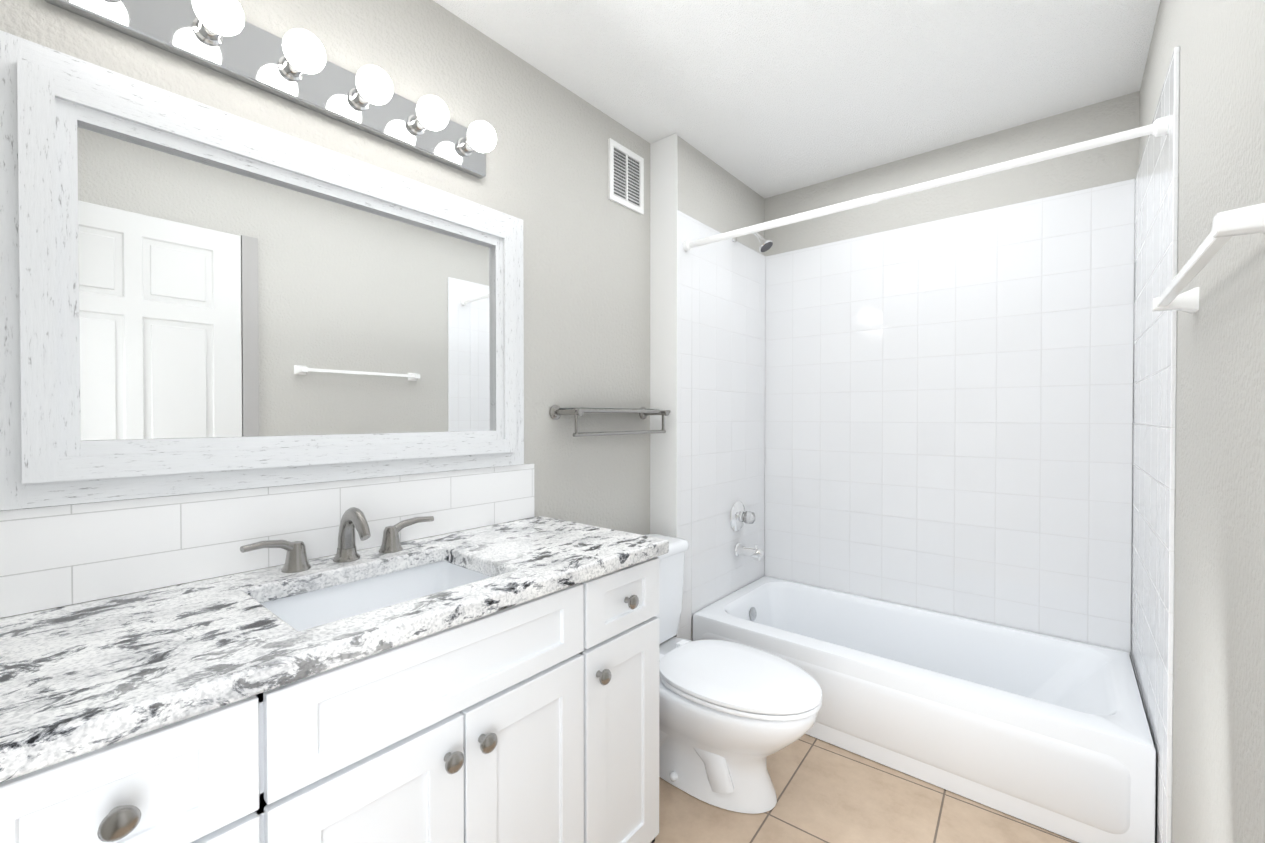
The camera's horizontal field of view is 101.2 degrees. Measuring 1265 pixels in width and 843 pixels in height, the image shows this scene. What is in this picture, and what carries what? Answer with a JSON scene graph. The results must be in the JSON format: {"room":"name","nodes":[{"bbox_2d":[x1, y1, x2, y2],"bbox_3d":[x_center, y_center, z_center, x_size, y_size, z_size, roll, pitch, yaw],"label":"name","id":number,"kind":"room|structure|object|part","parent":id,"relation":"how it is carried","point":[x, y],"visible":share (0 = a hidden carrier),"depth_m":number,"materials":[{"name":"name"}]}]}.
{"room":"bathroom","nodes":[
{"label":"bathroom","id":0,"kind":"room"},
{"bbox_2d":[0,0,764,640],"bbox_3d":[-0.285,-0.011,1.894,0.234,2.480,3.152,0,1,40],"label":"wall","id":1,"kind":"structure","parent":0,"point":[586,292],"depth_m":1.87,"materials":[{"name":"grey paint"}]},
{"bbox_2d":[0,30,523,510],"bbox_3d":[-0.745,-0.266,1.333,0.040,0.835,1.162,0,1,40],"label":"mirror","id":2,"kind":"object","parent":1,"relation":"attached to","point":[198,298],"visible":0.98,"depth_m":1.14,"materials":[{"name":"white wood"}]},
{"bbox_3d":[-0.756,-0.266,1.341,0.012,0.655,0.982,0,1,40],"label":"glass","id":3,"kind":"part","parent":2,"relation":"part of","materials":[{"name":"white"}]},
{"bbox_2d":[45,0,496,178],"bbox_3d":[-0.722,-0.837,1.259,0.163,0.127,0.930,0,1,40],"label":"sconce","id":4,"kind":"object","parent":1,"relation":"attached to","point":[224,37],"visible":1,"depth_m":1.20,"materials":[{"name":"silver metal"}]},
{"bbox_2d":[549,405,670,436],"bbox_3d":[-0.062,-0.006,2.082,0.136,0.115,0.593,0,1,40],"label":"shelf rail","id":5,"kind":"object","parent":1,"relation":"attached to","point":[556,412],"visible":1,"depth_m":1.96,"materials":[{"name":"silver metal"}]},
{"bbox_3d":[-0.079,-0.049,2.085,0.099,0.006,0.492,0,1,40],"label":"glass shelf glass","id":6,"kind":"part","parent":5,"relation":"part of","materials":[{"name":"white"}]},
{"bbox_2d":[608,138,643,214],"bbox_3d":[-0.025,-1.037,2.213,0.012,0.245,0.220,0,1,40],"label":"air vent grille","id":7,"kind":"object","parent":1,"relation":"attached to","point":[625,177],"visible":1,"depth_m":2.21,"materials":[{"name":"white metal"}]},
{"bbox_2d":[650,133,676,637],"bbox_3d":[0.138,-0.015,2.315,0.146,2.479,0.004,0,1,40],"label":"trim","id":8,"kind":"structure","parent":1,"relation":"attached to","point":[663,323],"depth_m":2.31,"materials":[{"name":"white"}]},
{"bbox_2d":[677,210,768,640],"bbox_3d":[0.465,0.144,2.606,0.012,2.149,0.859,0,1,40],"label":"tiled wall","id":9,"kind":"structure","parent":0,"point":[723,286],"depth_m":2.55,"materials":[{"name":"white tile"}]},
{"bbox_2d":[730,501,755,530],"bbox_3d":[0.581,0.491,2.667,0.096,0.156,0.156,0,1,40],"label":"tub valve","id":10,"kind":"object","parent":9,"relation":"attached to","point":[740,516],"visible":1,"depth_m":2.65,"materials":[{"name":"silver metal"}]},
{"bbox_2d":[734,543,763,560],"bbox_3d":[0.598,0.663,2.654,0.140,0.075,0.068,0,1,40],"label":"tub spout","id":11,"kind":"object","parent":9,"relation":"attached to","point":[756,553],"visible":1,"depth_m":2.63,"materials":[{"name":"silver metal"}]},
{"bbox_2d":[731,230,772,251],"bbox_3d":[0.596,-0.903,2.582,0.211,0.140,0.076,0,1,40],"label":"shower head","id":12,"kind":"object","parent":9,"relation":"attached to","point":[765,245],"visible":0.77,"depth_m":2.54},
{"bbox_2d":[683,116,1168,250],"bbox_3d":[0.813,-0.776,1.833,1.504,0.044,0.044,0,1,40],"label":"rod","id":13,"kind":"object","parent":9,"relation":"attached to","point":[1158,127],"visible":1,"depth_m":1.66,"materials":[{"name":"white metal"}]},
{"bbox_2d":[433,0,1159,198],"bbox_3d":[0.339,-1.271,1.362,1.858,0.050,3.152,0,1,40],"label":"ceiling","id":14,"kind":"structure","parent":0,"point":[764,99],"depth_m":1.83,"materials":[{"name":"white paint"}]},
{"bbox_2d":[653,734,1078,842],"bbox_3d":[0.339,1.259,1.387,1.858,0.050,3.152,0,1,40],"label":"floor","id":15,"kind":"structure","parent":0,"point":[826,792],"depth_m":1.63,"materials":[{"name":"tile"}]},
{"bbox_2d":[0,547,668,842],"bbox_3d":[-0.564,0.810,1.133,0.581,0.852,1.404,0,1,40],"label":"bathroom vanity","id":16,"kind":"object","parent":15,"relation":"on","point":[494,681],"depth_m":0.95,"materials":[{"name":"white wood"}]},
{"bbox_2d":[0,515,668,770],"bbox_3d":[-0.565,0.364,1.138,0.568,0.040,1.418,0,1,40],"label":"countertop","id":17,"kind":"structure","parent":16,"relation":"on","point":[71,675],"depth_m":0.87,"materials":[{"name":"white stone"}]},
{"bbox_2d":[0,463,533,617],"bbox_3d":[-0.792,0.247,1.304,0.010,0.188,1.384,0,1,40],"label":"backsplash","id":18,"kind":"structure","parent":17,"relation":"on","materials":[{"name":"tile"}]},
{"bbox_2d":[236,503,435,574],"bbox_3d":[-0.675,0.276,1.261,0.152,0.133,0.440,0,1,40],"label":"faucet","id":19,"kind":"object","parent":17,"relation":"on","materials":[{"name":"silver metal"}]},
{"bbox_3d":[-0.675,0.276,1.261,0.152,0.133,0.440,0,1,40],"label":"faucet handle","id":20,"kind":"part","parent":17,"relation":"part of","materials":[{"name":"silver metal"}]},
{"bbox_2d":[268,559,487,622],"bbox_3d":[-0.535,0.449,1.139,0.344,0.155,0.469,0,1,40],"label":"sink","id":21,"kind":"object","parent":17,"relation":"in","point":[323,600],"depth_m":1.27,"materials":[{"name":"white ceramic"}]},
{"bbox_2d":[645,534,821,813],"bbox_3d":[0.244,0.857,1.828,0.831,0.738,0.494,0,1,40],"label":"toilet","id":22,"kind":"object","parent":15,"relation":"on","point":[732,716],"visible":0.67,"depth_m":1.66,"materials":[{"name":"white ceramic"}]},
{"bbox_3d":[0.007,0.677,2.023,0.215,0.381,0.494,0,1,40],"label":"tank","id":23,"kind":"part","parent":22,"relation":"part of","materials":[{"name":"white ceramic"}]},
{"bbox_3d":[0.347,0.853,1.742,0.562,0.050,0.408,0,1,40],"label":"seat lid","id":24,"kind":"part","parent":22,"relation":"part of","materials":[{"name":"white plastic"}]},
{"bbox_2d":[693,576,1155,842],"bbox_3d":[1.085,1.049,2.178,1.498,0.347,0.753,0,1,40],"label":"bathtub","id":25,"kind":"object","parent":15,"relation":"on","point":[1050,733],"visible":0.92,"depth_m":1.83,"materials":[{"name":"white ceramic"}]},
{"bbox_2d":[765,91,1139,668],"bbox_3d":[1.405,-0.017,2.473,1.624,2.480,0.100,0,1,40],"label":"wall","id":26,"kind":"structure","parent":0,"point":[1103,165],"depth_m":2.31,"materials":[{"name":"grey paint"}]},
{"bbox_2d":[765,180,1128,650],"bbox_3d":[1.332,-0.017,2.464,1.524,1.820,0.012,0,1,40],"label":"tiled wall","id":27,"kind":"structure","parent":26,"relation":"attached to","point":[971,416],"depth_m":2.33,"materials":[{"name":"white tile"}]},
{"bbox_2d":[1134,0,1264,842],"bbox_3d":[0.983,0.000,0.774,0.100,2.480,3.052,0,1,40],"label":"wall","id":28,"kind":"structure","parent":0,"point":[1218,788],"depth_m":0.92,"materials":[{"name":"grey paint"}]},
{"bbox_2d":[1125,46,1179,842],"bbox_3d":[1.615,0.154,1.624,0.012,2.149,0.900,0,1,40],"label":"tiled wall","id":29,"kind":"structure","parent":28,"relation":"attached to","point":[1150,336],"depth_m":1.51,"materials":[{"name":"white tile"}]},
{"bbox_2d":[1152,203,1264,313],"bbox_3d":[0.961,-0.251,0.874,0.066,0.048,0.670,0,1,40],"label":"towel rail","id":30,"kind":"object","parent":28,"relation":"attached to","point":[1228,225],"visible":0.98,"depth_m":0.74,"materials":[{"name":"white"}]}
]}

